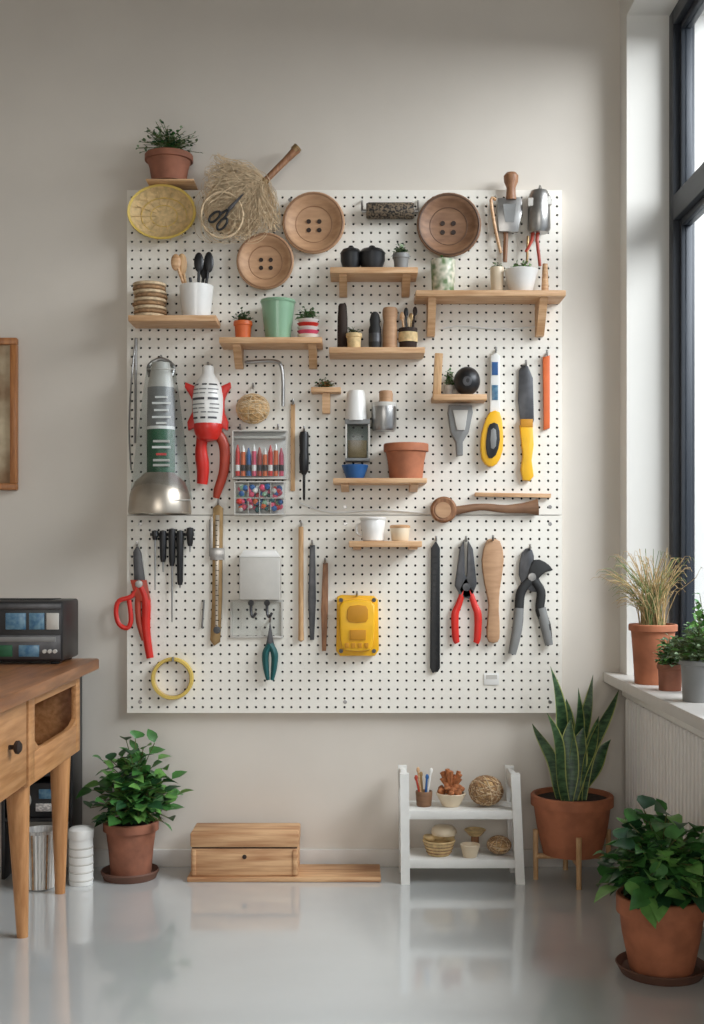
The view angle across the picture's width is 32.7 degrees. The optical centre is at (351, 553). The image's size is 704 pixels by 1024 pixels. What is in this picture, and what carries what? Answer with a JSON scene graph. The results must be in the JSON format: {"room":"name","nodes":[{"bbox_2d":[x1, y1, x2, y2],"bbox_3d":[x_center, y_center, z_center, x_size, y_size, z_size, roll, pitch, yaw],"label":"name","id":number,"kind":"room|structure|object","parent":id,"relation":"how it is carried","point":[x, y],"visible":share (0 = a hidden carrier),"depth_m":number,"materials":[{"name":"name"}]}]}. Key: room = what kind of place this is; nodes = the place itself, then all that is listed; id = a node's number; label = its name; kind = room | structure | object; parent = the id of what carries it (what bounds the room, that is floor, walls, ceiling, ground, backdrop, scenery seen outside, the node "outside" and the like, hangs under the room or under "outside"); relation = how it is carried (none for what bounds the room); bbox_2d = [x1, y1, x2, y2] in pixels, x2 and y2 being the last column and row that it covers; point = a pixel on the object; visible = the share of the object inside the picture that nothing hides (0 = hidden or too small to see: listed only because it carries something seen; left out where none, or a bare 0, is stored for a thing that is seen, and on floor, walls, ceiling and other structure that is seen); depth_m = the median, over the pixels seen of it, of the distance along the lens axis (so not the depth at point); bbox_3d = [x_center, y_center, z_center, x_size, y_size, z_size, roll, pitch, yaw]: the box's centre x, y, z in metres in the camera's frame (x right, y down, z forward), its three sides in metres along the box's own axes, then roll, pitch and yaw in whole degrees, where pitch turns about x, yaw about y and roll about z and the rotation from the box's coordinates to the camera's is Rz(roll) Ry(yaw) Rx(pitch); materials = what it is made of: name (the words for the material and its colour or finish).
{"room":"craft workshop","nodes":[
{"label":"craft workshop","id":0,"kind":"room"},
{"bbox_2d":[0,0,626,848],"bbox_3d":[-0.775,-0.510,4.100,4.050,3.100,0.200,0,0,0],"label":"wall","id":1,"kind":"structure","parent":0,"point":[372,94],"depth_m":4.00,"materials":[{"name":"paint"}]},
{"bbox_2d":[0,338,17,489],"bbox_3d":[-1.342,-0.464,3.986,0.462,0.504,0.027,0,0,0],"label":"picture frame","id":2,"kind":"object","parent":1,"relation":"attached to","point":[8,346],"visible":1,"depth_m":3.99,"materials":[{"name":"brown wood"}]},
{"bbox_2d":[0,849,619,866],"bbox_3d":[-0.792,1.011,3.993,3.615,0.058,0.014,0,0,0],"label":"baseboard","id":3,"kind":"structure","parent":1,"relation":"attached to","point":[161,857],"depth_m":3.99,"materials":[{"name":"beige paint"}]},
{"bbox_2d":[127,190,561,712],"bbox_3d":[-0.025,-0.339,3.984,1.439,1.730,0.030,0,0,0],"label":"pegboard","id":4,"kind":"object","parent":1,"relation":"attached to","point":[229,677],"visible":0.7,"depth_m":3.97,"materials":[{"name":"wood"}]},
{"bbox_2d":[114,541,152,658],"bbox_3d":[-0.720,0.151,3.948,0.131,0.388,0.044,0,0,0],"label":"scissors","id":5,"kind":"object","parent":4,"relation":"hanging from","point":[140,591],"visible":1,"depth_m":3.95,"materials":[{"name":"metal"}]},
{"bbox_2d":[134,338,136,442],"bbox_3d":[-0.714,-0.540,3.960,0.011,0.347,0.010,0,0,-22],"label":"metal rod","id":6,"kind":"object","parent":4,"relation":"hanging from","point":[135,339],"visible":1,"depth_m":3.96,"materials":[{"name":"metal"}]},
{"bbox_2d":[128,355,191,514],"bbox_3d":[-0.617,-0.392,3.863,0.205,0.526,0.209,0,0,0],"label":"work lamp","id":7,"kind":"object","parent":4,"relation":"hanging from","point":[159,491],"visible":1,"depth_m":3.84,"materials":[{"name":"silver metal"}]},
{"bbox_2d":[127,184,195,239],"bbox_3d":[-0.621,-1.115,3.938,0.226,0.184,0.052,0,0,0],"label":"basket","id":8,"kind":"object","parent":4,"relation":"hanging from","point":[157,211],"visible":1,"depth_m":3.94,"materials":[{"name":"wicker"}]},
{"bbox_2d":[150,527,193,621],"bbox_3d":[-0.594,0.068,3.954,0.145,0.313,0.027,0,0,0],"label":"hex key set","id":9,"kind":"object","parent":4,"relation":"attached to","point":[174,537],"visible":1,"depth_m":3.94,"materials":[{"name":"black plastic"}]},
{"bbox_2d":[146,179,197,189],"bbox_3d":[-0.589,-1.209,3.937,0.155,0.006,0.124,0,0,0],"label":"ledge","id":10,"kind":"object","parent":4,"relation":"attached to","point":[184,184],"visible":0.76,"depth_m":3.90,"materials":[{"name":"brown wood"}]},
{"bbox_2d":[136,119,201,178],"bbox_3d":[-0.609,-1.312,3.923,0.191,0.199,0.167,0,0,40],"label":"potted herb","id":11,"kind":"object","parent":10,"relation":"on","point":[169,161],"visible":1,"depth_m":3.88,"materials":[{"name":"ceramic"}]},
{"bbox_2d":[151,657,193,699],"bbox_3d":[-0.592,0.408,3.951,0.139,0.142,0.033,0,0,0],"label":"tape roll","id":12,"kind":"object","parent":4,"relation":"attached to","point":[185,664],"visible":1,"depth_m":3.94,"materials":[{"name":"plastic"}]},
{"bbox_2d":[128,315,219,327],"bbox_3d":[-0.576,-0.755,3.904,0.282,0.019,0.129,0,0,0],"label":"wall shelf","id":13,"kind":"object","parent":4,"relation":"attached to","point":[138,321],"visible":1,"depth_m":3.85,"materials":[{"name":"brown wood"}]},
{"bbox_2d":[132,280,167,314],"bbox_3d":[-0.657,-0.822,3.905,0.114,0.114,0.107,0,0,0],"label":"coasters","id":14,"kind":"object","parent":13,"relation":"on","point":[150,296],"visible":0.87,"depth_m":3.86,"materials":[{"name":"brown wood"}]},
{"bbox_2d":[171,252,213,314],"bbox_3d":[-0.509,-0.875,3.902,0.111,0.219,0.119,0,0,44],"label":"utensil crock","id":15,"kind":"object","parent":13,"relation":"on","point":[196,297],"visible":0.94,"depth_m":3.88,"materials":[{"name":"white ceramic"}]},
{"bbox_2d":[185,362,230,498],"bbox_3d":[-0.472,-0.407,3.922,0.150,0.449,0.102,0,0,0],"label":"packaged pruner","id":16,"kind":"object","parent":4,"relation":"hanging from","point":[207,418],"visible":1,"depth_m":3.91,"materials":[{"name":"red plastic"}]},
{"bbox_2d":[201,499,223,645],"bbox_3d":[-0.460,0.061,3.948,0.077,0.484,0.044,0,0,0],"label":"caliper","id":17,"kind":"object","parent":4,"relation":"hanging from","point":[216,550],"visible":1,"depth_m":3.96,"materials":[{"name":"metal"}]},
{"bbox_2d":[208,192,244,230],"bbox_3d":[-0.405,-1.102,3.862,0.119,0.124,0.008,0,0,0],"label":"scissors","id":18,"kind":"object","parent":4,"relation":"hanging from","point":[233,204],"visible":1,"depth_m":3.86,"materials":[{"name":"metal"}]},
{"bbox_2d":[193,144,300,243],"bbox_3d":[-0.342,-1.175,3.913,0.350,0.343,0.090,0,0,0],"label":"broom","id":19,"kind":"object","parent":4,"relation":"hanging from","point":[254,207],"visible":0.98,"depth_m":3.89,"materials":[{"name":"brown wood"}]},
{"bbox_2d":[236,383,269,423],"bbox_3d":[-0.325,-0.493,3.932,0.112,0.135,0.071,0,0,4],"label":"ball","id":20,"kind":"object","parent":4,"relation":"hanging from","point":[252,408],"visible":1,"depth_m":3.91,"materials":[{"name":"fabric"}]},
{"bbox_2d":[230,550,282,637],"bbox_3d":[-0.315,0.132,3.934,0.175,0.290,0.068,0,0,0],"label":"wall dispenser","id":21,"kind":"object","parent":4,"relation":"attached to","point":[259,570],"visible":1,"depth_m":3.90,"materials":[{"name":"white plastic"}]},
{"bbox_2d":[234,481,285,514],"bbox_3d":[-0.304,-0.184,3.946,0.171,0.114,0.044,0,0,0],"label":"organizer","id":22,"kind":"object","parent":4,"relation":"hanging from","point":[250,497],"visible":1,"depth_m":3.93,"materials":[{"name":"white plastic"}]},
{"bbox_2d":[232,424,287,479],"bbox_3d":[-0.304,-0.336,3.947,0.184,0.181,0.045,0,0,0],"label":"crayon box","id":23,"kind":"object","parent":4,"relation":"attached to","point":[256,454],"visible":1,"depth_m":3.93,"materials":[{"name":"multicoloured plastic"}]},
{"bbox_2d":[236,232,293,289],"bbox_3d":[-0.284,-0.959,3.945,0.188,0.188,0.044,0,0,0],"label":"button","id":24,"kind":"object","parent":4,"relation":"attached to","point":[266,264],"visible":0.99,"depth_m":3.94,"materials":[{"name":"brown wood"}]},
{"bbox_2d":[245,359,284,405],"bbox_3d":[-0.289,-0.564,3.948,0.136,0.155,0.024,0,0,8],"label":"rod","id":25,"kind":"object","parent":4,"relation":"attached to","point":[278,362],"visible":1,"depth_m":3.94,"materials":[{"name":"metal"}]},
{"bbox_2d":[262,618,277,679],"bbox_3d":[-0.270,0.311,3.945,0.048,0.209,0.041,0,0,36],"label":"pliers","id":26,"kind":"object","parent":4,"relation":"attached to","point":[269,647],"visible":1,"depth_m":3.94,"materials":[{"name":"metal"}]},
{"bbox_2d":[219,337,322,368],"bbox_3d":[-0.261,-0.653,3.904,0.330,0.083,0.129,0,0,0],"label":"wall shelf","id":27,"kind":"object","parent":4,"relation":"attached to","point":[238,345],"visible":1,"depth_m":3.87,"materials":[{"name":"brown wood"}]},
{"bbox_2d":[232,307,252,336],"bbox_3d":[-0.353,-0.749,3.900,0.070,0.108,0.072,0,0,-38],"label":"seedling","id":28,"kind":"object","parent":27,"relation":"on","point":[243,325],"visible":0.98,"depth_m":3.88,"materials":[{"name":"orange ceramic"}]},
{"bbox_2d":[260,297,295,336],"bbox_3d":[-0.241,-0.760,3.905,0.116,0.130,0.116,0,0,0],"label":"cup","id":29,"kind":"object","parent":27,"relation":"on","point":[277,312],"visible":0.89,"depth_m":3.86,"materials":[{"name":"ceramic"}]},
{"bbox_2d":[295,306,318,336],"bbox_3d":[-0.145,-0.748,3.900,0.082,0.107,0.072,0,0,0],"label":"striped pot","id":30,"kind":"object","parent":27,"relation":"on","point":[307,325],"visible":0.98,"depth_m":3.88,"materials":[{"name":"white ceramic"}]},
{"bbox_2d":[291,399,294,490],"bbox_3d":[-0.196,-0.358,3.948,0.015,0.300,0.044,0,0,0],"label":"ruler","id":31,"kind":"object","parent":4,"relation":"hanging from","point":[292,404],"visible":1,"depth_m":3.96,"materials":[{"name":"brown wood"}]},
{"bbox_2d":[298,521,303,641],"bbox_3d":[-0.168,0.091,3.948,0.020,0.398,0.044,0,0,0],"label":"wooden dowel","id":32,"kind":"object","parent":4,"relation":"attached to","point":[300,529],"visible":1,"depth_m":3.95,"materials":[{"name":"brown wood"}]},
{"bbox_2d":[299,426,308,499],"bbox_3d":[-0.159,-0.297,3.949,0.033,0.245,0.035,0,0,39],"label":"screwdriver","id":33,"kind":"object","parent":4,"relation":"hanging from","point":[303,436],"visible":1,"depth_m":3.94,"materials":[{"name":"black plastic"}]},
{"bbox_2d":[308,540,315,639],"bbox_3d":[-0.132,0.119,3.948,0.026,0.330,0.044,0,0,0],"label":"steel rasp","id":34,"kind":"object","parent":4,"relation":"hanging from","point":[312,571],"visible":1,"depth_m":3.96,"materials":[{"name":"grey metal"}]},
{"bbox_2d":[282,192,344,253],"bbox_3d":[-0.126,-1.084,3.945,0.205,0.205,0.044,0,0,0],"label":"button","id":35,"kind":"object","parent":4,"relation":"attached to","point":[313,222],"visible":1,"depth_m":3.94,"materials":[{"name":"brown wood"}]},
{"bbox_2d":[321,558,327,650],"bbox_3d":[-0.091,0.166,3.948,0.023,0.307,0.044,0,0,0],"label":"chisel","id":36,"kind":"object","parent":4,"relation":"hanging from","point":[324,600],"visible":1,"depth_m":3.96,"materials":[{"name":"brown wood"}]},
{"bbox_2d":[311,387,340,413],"bbox_3d":[-0.085,-0.503,3.939,0.098,0.082,0.059,0,0,0],"label":"wall shelf","id":37,"kind":"object","parent":4,"relation":"attached to","point":[325,391],"visible":1,"depth_m":3.93,"materials":[{"name":"brown wood"}]},
{"bbox_2d":[336,591,378,655],"bbox_3d":[0.018,0.228,3.938,0.141,0.214,0.064,0,0,0],"label":"yellow sander","id":38,"kind":"object","parent":4,"relation":"hanging from","point":[357,628],"visible":1,"depth_m":3.91,"materials":[{"name":"plastic"}]},
{"bbox_2d":[345,390,369,461],"bbox_3d":[0.018,-0.418,3.930,0.082,0.231,0.072,0,0,0],"label":"dispenser","id":39,"kind":"object","parent":4,"relation":"attached to","point":[355,415],"visible":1,"depth_m":3.90,"materials":[{"name":"white plastic"}]},
{"bbox_2d":[330,267,417,297],"bbox_3d":[0.070,-0.883,3.904,0.282,0.070,0.129,0,0,0],"label":"wall shelf","id":40,"kind":"object","parent":4,"relation":"attached to","point":[405,275],"visible":1,"depth_m":3.88,"materials":[{"name":"brown wood"}]},
{"bbox_2d":[340,245,385,266],"bbox_3d":[0.035,-0.960,3.900,0.148,0.082,0.089,0,0,0],"label":"bowls","id":41,"kind":"object","parent":40,"relation":"on","point":[371,256],"visible":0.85,"depth_m":3.87,"materials":[{"name":"ceramic"}]},
{"bbox_2d":[391,243,410,266],"bbox_3d":[0.160,-0.966,3.909,0.066,0.095,0.063,0,0,12],"label":"potted succulent","id":42,"kind":"object","parent":40,"relation":"on","point":[400,257],"visible":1,"depth_m":3.89,"materials":[{"name":"green plant"}]},
{"bbox_2d":[329,347,424,358],"bbox_3d":[0.080,-0.653,3.904,0.307,0.019,0.129,0,0,0],"label":"wall shelf","id":43,"kind":"object","parent":4,"relation":"attached to","point":[334,352],"visible":1,"depth_m":3.84,"materials":[{"name":"brown wood"}]},
{"bbox_2d":[337,303,347,346],"bbox_3d":[-0.031,-0.739,3.910,0.034,0.152,0.034,0,0,0],"label":"bottle","id":44,"kind":"object","parent":43,"relation":"on","point":[342,321],"visible":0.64,"depth_m":3.90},
{"bbox_2d":[368,312,380,346],"bbox_3d":[0.075,-0.725,3.900,0.042,0.124,0.042,0,0,0],"label":"pepper mill","id":45,"kind":"object","parent":43,"relation":"on","point":[374,336],"visible":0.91,"depth_m":3.88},
{"bbox_2d":[382,307,397,346],"bbox_3d":[0.123,-0.731,3.900,0.049,0.137,0.049,0,0,0],"label":"wooden peg","id":46,"kind":"object","parent":43,"relation":"on","point":[389,334],"visible":0.85,"depth_m":3.88,"materials":[{"name":"brown wood"}]},
{"bbox_2d":[398,307,417,346],"bbox_3d":[0.182,-0.733,3.900,0.064,0.141,0.064,0,0,0],"label":"jar","id":47,"kind":"object","parent":43,"relation":"on","point":[407,335],"visible":0.96,"depth_m":3.88,"materials":[{"name":"brown wood"}]},
{"bbox_2d":[333,478,426,491],"bbox_3d":[0.090,-0.224,3.904,0.301,0.038,0.129,0,0,0],"label":"wall shelf","id":48,"kind":"object","parent":4,"relation":"attached to","point":[413,483],"visible":1,"depth_m":3.84,"materials":[{"name":"brown wood"}]},
{"bbox_2d":[342,464,367,477],"bbox_3d":[0.010,-0.266,3.900,0.088,0.046,0.088,0,0,0],"label":"dish","id":49,"kind":"object","parent":48,"relation":"on","point":[350,470],"visible":0.86,"depth_m":3.87,"materials":[{"name":"ceramic"}]},
{"bbox_2d":[383,442,427,477],"bbox_3d":[0.175,-0.300,3.900,0.146,0.114,0.146,0,0,0],"label":"terracotta pot","id":50,"kind":"object","parent":48,"relation":"on","point":[405,459],"visible":0.94,"depth_m":3.85,"materials":[{"name":"ceramic"}]},
{"bbox_2d":[371,390,395,431],"bbox_3d":[0.105,-0.468,3.925,0.082,0.131,0.082,0,0,0],"label":"jar","id":51,"kind":"object","parent":4,"relation":"attached to","point":[383,412],"visible":1,"depth_m":3.90,"materials":[{"name":"silver metal"}]},
{"bbox_2d":[349,541,421,549],"bbox_3d":[0.107,-0.027,3.904,0.234,0.029,0.129,0,0,0],"label":"wall shelf","id":52,"kind":"object","parent":4,"relation":"attached to","point":[412,545],"visible":1,"depth_m":3.84,"materials":[{"name":"brown wood"}]},
{"bbox_2d":[355,516,386,540],"bbox_3d":[0.068,-0.082,3.900,0.088,0.081,0.088,0,0,45],"label":"mug","id":53,"kind":"object","parent":52,"relation":"on","point":[372,527],"visible":0.95,"depth_m":3.87,"materials":[{"name":"ceramic"}]},
{"bbox_2d":[390,525,409,540],"bbox_3d":[0.156,-0.069,3.900,0.068,0.054,0.068,0,0,0],"label":"cup","id":54,"kind":"object","parent":52,"relation":"on","point":[398,532],"visible":0.92,"depth_m":3.87,"materials":[{"name":"ceramic"}]},
{"bbox_2d":[361,200,418,218],"bbox_3d":[0.126,-1.135,3.940,0.192,0.071,0.058,0,0,0],"label":"roller","id":55,"kind":"object","parent":4,"relation":"attached to","point":[374,210],"visible":1,"depth_m":3.92,"materials":[{"name":"stone"}]},
{"bbox_2d":[430,536,439,671],"bbox_3d":[0.274,0.165,3.948,0.033,0.448,0.044,0,0,0],"label":"file","id":56,"kind":"object","parent":4,"relation":"attached to","point":[435,549],"visible":1,"depth_m":3.96,"materials":[{"name":"metal"}]},
{"bbox_2d":[417,193,480,256],"bbox_3d":[0.317,-1.078,3.945,0.212,0.212,0.044,0,0,0],"label":"button","id":57,"kind":"object","parent":4,"relation":"attached to","point":[448,224],"visible":1,"depth_m":3.94,"materials":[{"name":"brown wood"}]},
{"bbox_2d":[431,394,486,402],"bbox_3d":[0.349,-0.508,3.924,0.175,0.019,0.089,0,0,0],"label":"wall shelf","id":58,"kind":"object","parent":4,"relation":"attached to","point":[436,398],"visible":1,"depth_m":3.88,"materials":[{"name":"brown wood"}]},
{"bbox_2d":[433,353,442,393],"bbox_3d":[0.280,-0.586,3.910,0.033,0.136,0.020,0,0,0],"label":"block","id":59,"kind":"object","parent":58,"relation":"on","point":[438,360],"visible":0.94,"depth_m":3.90,"materials":[{"name":"brown wood"}]},
{"bbox_2d":[454,367,479,393],"bbox_3d":[0.376,-0.565,3.925,0.086,0.095,0.082,0,0,0],"label":"ball","id":60,"kind":"object","parent":58,"relation":"on","point":[466,379],"visible":0.85,"depth_m":3.90,"materials":[{"name":"plastic"}]},
{"bbox_2d":[447,405,472,456],"bbox_3d":[0.355,-0.407,3.946,0.082,0.172,0.042,0,0,0],"label":"scraper","id":61,"kind":"object","parent":4,"relation":"attached to","point":[459,416],"visible":1,"depth_m":3.93,"materials":[{"name":"plastic"}]},
{"bbox_2d":[451,536,481,643],"bbox_3d":[0.378,0.119,3.948,0.101,0.356,0.044,0,0,0],"label":"pliers","id":62,"kind":"object","parent":4,"relation":"hanging from","point":[465,585],"visible":1,"depth_m":3.95,"materials":[{"name":"metal"}]},
{"bbox_2d":[430,497,538,522],"bbox_3d":[0.436,-0.145,3.945,0.357,0.086,0.044,0,0,0],"label":"wooden spoon","id":63,"kind":"object","parent":4,"relation":"attached to","point":[442,509],"visible":1,"depth_m":3.94,"materials":[{"name":"brown wood"}]},
{"bbox_2d":[414,290,565,336],"bbox_3d":[0.445,-0.781,3.904,0.480,0.128,0.129,0,0,0],"label":"wall shelf","id":64,"kind":"object","parent":4,"relation":"attached to","point":[540,298],"visible":1,"depth_m":3.88,"materials":[{"name":"brown wood"}]},
{"bbox_2d":[431,255,454,289],"bbox_3d":[0.296,-0.907,3.905,0.081,0.124,0.081,0,0,0],"label":"patterned cup","id":65,"kind":"object","parent":64,"relation":"on","point":[442,269],"visible":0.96,"depth_m":3.87,"materials":[{"name":"ceramic"}]},
{"bbox_2d":[489,262,503,289],"bbox_3d":[0.472,-0.898,3.910,0.046,0.105,0.046,0,0,-25],"label":"jar","id":66,"kind":"object","parent":64,"relation":"on","point":[496,272],"visible":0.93,"depth_m":3.89,"materials":[{"name":"beige ceramic"}]},
{"bbox_2d":[504,260,537,289],"bbox_3d":[0.546,-0.901,3.900,0.118,0.112,0.110,0,0,0],"label":"potted plant","id":67,"kind":"object","parent":64,"relation":"on","point":[518,277],"visible":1,"depth_m":3.86,"materials":[{"name":"ceramic"}]},
{"bbox_2d":[480,347,502,466],"bbox_3d":[0.460,-0.483,3.948,0.074,0.391,0.044,0,0,0],"label":"scraper","id":68,"kind":"object","parent":4,"relation":"hanging from","point":[491,440],"visible":1,"depth_m":3.94,"materials":[{"name":"yellow plastic"}]},
{"bbox_2d":[481,535,503,642],"bbox_3d":[0.464,0.116,3.948,0.072,0.356,0.044,0,0,0],"label":"wooden paddle","id":69,"kind":"object","parent":4,"relation":"attached to","point":[492,560],"visible":1,"depth_m":3.94,"materials":[{"name":"brown wood"}]},
{"bbox_2d":[489,171,522,262],"bbox_3d":[0.506,-1.106,3.940,0.110,0.290,0.049,0,0,0],"label":"trowel","id":70,"kind":"object","parent":4,"relation":"hanging from","point":[509,209],"visible":1,"depth_m":3.93,"materials":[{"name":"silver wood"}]},
{"bbox_2d":[474,492,550,497],"bbox_3d":[0.530,-0.194,3.959,0.250,0.018,0.018,0,0,0],"label":"batten","id":71,"kind":"object","parent":4,"relation":"attached to","point":[477,494],"visible":1,"depth_m":3.95,"materials":[{"name":"brown wood"}]},
{"bbox_2d":[518,360,533,480],"bbox_3d":[0.574,-0.438,3.948,0.053,0.396,0.044,0,0,0],"label":"knife","id":72,"kind":"object","parent":4,"relation":"attached to","point":[525,382],"visible":1,"depth_m":3.96,"materials":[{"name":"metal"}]},
{"bbox_2d":[508,544,552,654],"bbox_3d":[0.588,0.150,3.948,0.148,0.365,0.043,0,0,0],"label":"pruning shears","id":73,"kind":"object","parent":4,"relation":"hanging from","point":[530,570],"visible":1,"depth_m":3.95,"materials":[{"name":"metal"}]},
{"bbox_2d":[525,185,551,265],"bbox_3d":[0.608,-1.079,3.931,0.085,0.272,0.078,0,0,0],"label":"spreader","id":74,"kind":"object","parent":4,"relation":"hanging from","point":[539,202],"visible":0.98,"depth_m":3.90,"materials":[{"name":"metal"}]},
{"bbox_2d":[542,350,549,429],"bbox_3d":[0.641,-0.538,3.948,0.023,0.260,0.044,0,0,0],"label":"file","id":75,"kind":"object","parent":4,"relation":"attached to","point":[545,360],"visible":1,"depth_m":3.96,"materials":[{"name":"plastic"}]},
{"bbox_2d":[0,867,703,1023],"bbox_3d":[-0.775,1.090,0.900,4.050,0.100,6.600,0,0,0],"label":"floor","id":76,"kind":"structure","parent":0,"point":[449,945],"depth_m":3.13,"materials":[{"name":"concrete"}]},
{"bbox_2d":[1,677,81,879],"bbox_3d":[-1.006,0.710,3.900,0.228,0.660,0.141,0,0,0],"label":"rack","id":77,"kind":"object","parent":76,"relation":"on","point":[40,790],"visible":0.16,"depth_m":3.83,"materials":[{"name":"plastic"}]},
{"bbox_2d":[29,825,54,890],"bbox_3d":[-0.972,0.948,3.740,0.114,0.182,0.113,0,0,0],"label":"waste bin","id":78,"kind":"object","parent":76,"relation":"on","point":[41,856],"visible":0.67,"depth_m":3.70,"materials":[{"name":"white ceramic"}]},
{"bbox_2d":[0,658,98,938],"bbox_3d":[-1.125,0.686,3.090,0.650,0.712,1.420,0,0,0],"label":"wooden desk","id":79,"kind":"object","parent":76,"relation":"on","point":[40,701],"visible":1,"depth_m":3.25,"materials":[{"name":"brown wood"}]},
{"bbox_2d":[0,598,77,663],"bbox_3d":[-1.042,0.234,3.674,0.360,0.191,0.223,0,0,0],"label":"stereo","id":80,"kind":"object","parent":79,"relation":"on","point":[31,629],"visible":1,"depth_m":3.58,"materials":[{"name":"black plastic"}]},
{"bbox_2d":[68,825,93,886],"bbox_3d":[-0.855,0.948,3.785,0.081,0.183,0.081,0,0,0],"label":"lidded canister","id":81,"kind":"object","parent":76,"relation":"on","point":[80,837],"visible":1,"depth_m":3.75,"materials":[{"name":"white paint"}]},
{"bbox_2d":[76,729,192,883],"bbox_3d":[-0.698,0.801,3.841,0.376,0.477,0.278,0,0,0],"label":"potted plant","id":82,"kind":"object","parent":76,"relation":"on","point":[139,791],"visible":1,"depth_m":3.81,"materials":[{"name":"plant"}]},
{"bbox_2d":[187,864,380,881],"bbox_3d":[-0.215,1.032,3.882,0.614,0.016,0.165,0,0,0],"label":"wooden plank","id":83,"kind":"object","parent":76,"relation":"on","point":[307,872],"depth_m":3.81,"materials":[{"name":"brown wood"}]},
{"bbox_2d":[190,823,300,875],"bbox_3d":[-0.341,0.954,3.880,0.344,0.138,0.148,0,0,0],"label":"wooden box","id":84,"kind":"object","parent":83,"relation":"on","point":[218,849],"visible":1,"depth_m":3.81,"materials":[{"name":"brown wood"}]},
{"bbox_2d":[398,765,524,884],"bbox_3d":[0.348,0.866,3.857,0.393,0.348,0.165,0,0,0],"label":"shelf rack","id":85,"kind":"object","parent":76,"relation":"on","point":[510,809],"visible":0.96,"depth_m":3.78,"materials":[{"name":"paint"}]},
{"bbox_2d":[414,767,432,806],"bbox_3d":[0.231,0.745,3.850,0.054,0.125,0.054,0,0,41],"label":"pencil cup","id":86,"kind":"object","parent":85,"relation":"on","point":[423,796],"visible":1,"depth_m":3.84,"materials":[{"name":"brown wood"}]},
{"bbox_2d":[423,824,456,856],"bbox_3d":[0.281,0.916,3.840,0.111,0.093,0.106,0,0,0],"label":"seagrass basket","id":87,"kind":"object","parent":85,"relation":"on","point":[440,843],"visible":1,"depth_m":3.82,"materials":[{"name":"beige wicker"}]},
{"bbox_2d":[436,768,465,807],"bbox_3d":[0.318,0.747,3.850,0.096,0.122,0.096,0,0,0],"label":"bowl","id":88,"kind":"object","parent":85,"relation":"on","point":[452,794],"visible":1,"depth_m":3.83,"materials":[{"name":"beige ceramic"}]},
{"bbox_2d":[460,842,479,857],"bbox_3d":[0.375,0.942,3.815,0.064,0.040,0.064,0,0,0],"label":"cup","id":89,"kind":"object","parent":85,"relation":"on","point":[469,849],"visible":1,"depth_m":3.79,"materials":[{"name":"beige ceramic"}]},
{"bbox_2d":[468,775,503,805],"bbox_3d":[0.430,0.759,3.850,0.112,0.098,0.113,0,0,0],"label":"woven ball","id":90,"kind":"object","parent":85,"relation":"in","point":[484,790],"visible":1,"depth_m":3.81,"materials":[{"name":"wicker"}]},
{"bbox_2d":[487,835,510,853],"bbox_3d":[0.471,0.933,3.850,0.080,0.059,0.079,0,0,-27],"label":"woven ball","id":91,"kind":"object","parent":85,"relation":"in","point":[497,844],"visible":1,"depth_m":3.82,"materials":[{"name":"wicker"}]},
{"bbox_2d":[533,829,610,889],"bbox_3d":[0.703,0.960,3.835,0.182,0.160,0.182,0,0,45],"label":"wooden plant stand","id":92,"kind":"object","parent":76,"relation":"on","point":[578,862],"visible":0.56,"depth_m":3.83,"materials":[{"name":"brown wood"}]},
{"bbox_2d":[531,666,618,859],"bbox_3d":[0.703,0.658,3.835,0.262,0.594,0.262,0,0,30],"label":"potted snake plant","id":93,"kind":"object","parent":92,"relation":"on","point":[567,810],"visible":1,"depth_m":3.80,"materials":[{"name":"green plant"}]},
{"bbox_2d":[592,795,703,986],"bbox_3d":[0.737,0.823,2.982,0.287,0.433,0.400,0,0,0],"label":"potted plant","id":94,"kind":"object","parent":76,"relation":"on","point":[660,906],"visible":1,"depth_m":2.91,"materials":[{"name":"plant"}]},
{"bbox_2d":[622,691,703,926],"bbox_3d":[0.954,0.744,3.195,0.131,0.592,1.510,0,0,0],"label":"radiator","id":95,"kind":"object","parent":76,"relation":"on","point":[664,754],"visible":0.54,"depth_m":3.44,"materials":[{"name":"metal"}]},
{"bbox_2d":[620,0,703,674],"bbox_3d":[1.071,-0.510,0.900,0.357,3.100,6.200,0,0,0],"label":"window frame","id":96,"kind":"structure","parent":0,"point":[644,24],"depth_m":3.90,"materials":[{"name":"white paint"}]},
{"bbox_2d":[603,672,703,731],"bbox_3d":[1.038,0.409,0.924,0.403,0.033,6.148,0,0,0],"label":"window sill","id":97,"kind":"structure","parent":96,"relation":"attached to","point":[671,703],"depth_m":3.32,"materials":[{"name":"white paint"}]},
{"bbox_2d":[593,548,702,684],"bbox_3d":[0.873,0.188,3.627,0.294,0.409,0.275,0,0,0],"label":"dry grass","id":98,"kind":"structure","parent":97,"relation":"on","point":[651,627],"depth_m":3.61,"materials":[{"name":"plant"}]},
{"bbox_2d":[655,633,687,690],"bbox_3d":[0.918,0.310,3.456,0.103,0.165,0.102,0,0,0],"label":"potted herb","id":99,"kind":"object","parent":97,"relation":"on","point":[669,670],"visible":0.75,"depth_m":3.44,"materials":[{"name":"ceramic"}]},
{"bbox_2d":[661,620,703,702],"bbox_3d":[0.922,0.281,3.205,0.181,0.224,0.187,0,0,0],"label":"sage","id":100,"kind":"object","parent":97,"relation":"on","point":[692,648],"visible":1,"depth_m":3.17,"materials":[{"name":"green plant"}]},
{"bbox_2d":[682,593,703,637],"bbox_3d":[0.971,0.251,3.383,0.099,0.283,0.142,0,0,0],"label":"potted fern","id":101,"kind":"object","parent":97,"relation":"on","point":[700,614],"visible":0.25,"depth_m":3.38,"materials":[{"name":"green plant"}]},
{"bbox_2d":[669,0,703,662],"bbox_3d":[1.065,-0.678,2.500,0.070,2.140,2.798,0,0,0],"label":"window","id":102,"kind":"structure","parent":96,"relation":"in","point":[686,185],"depth_m":3.83,"materials":[{"name":"metal"}]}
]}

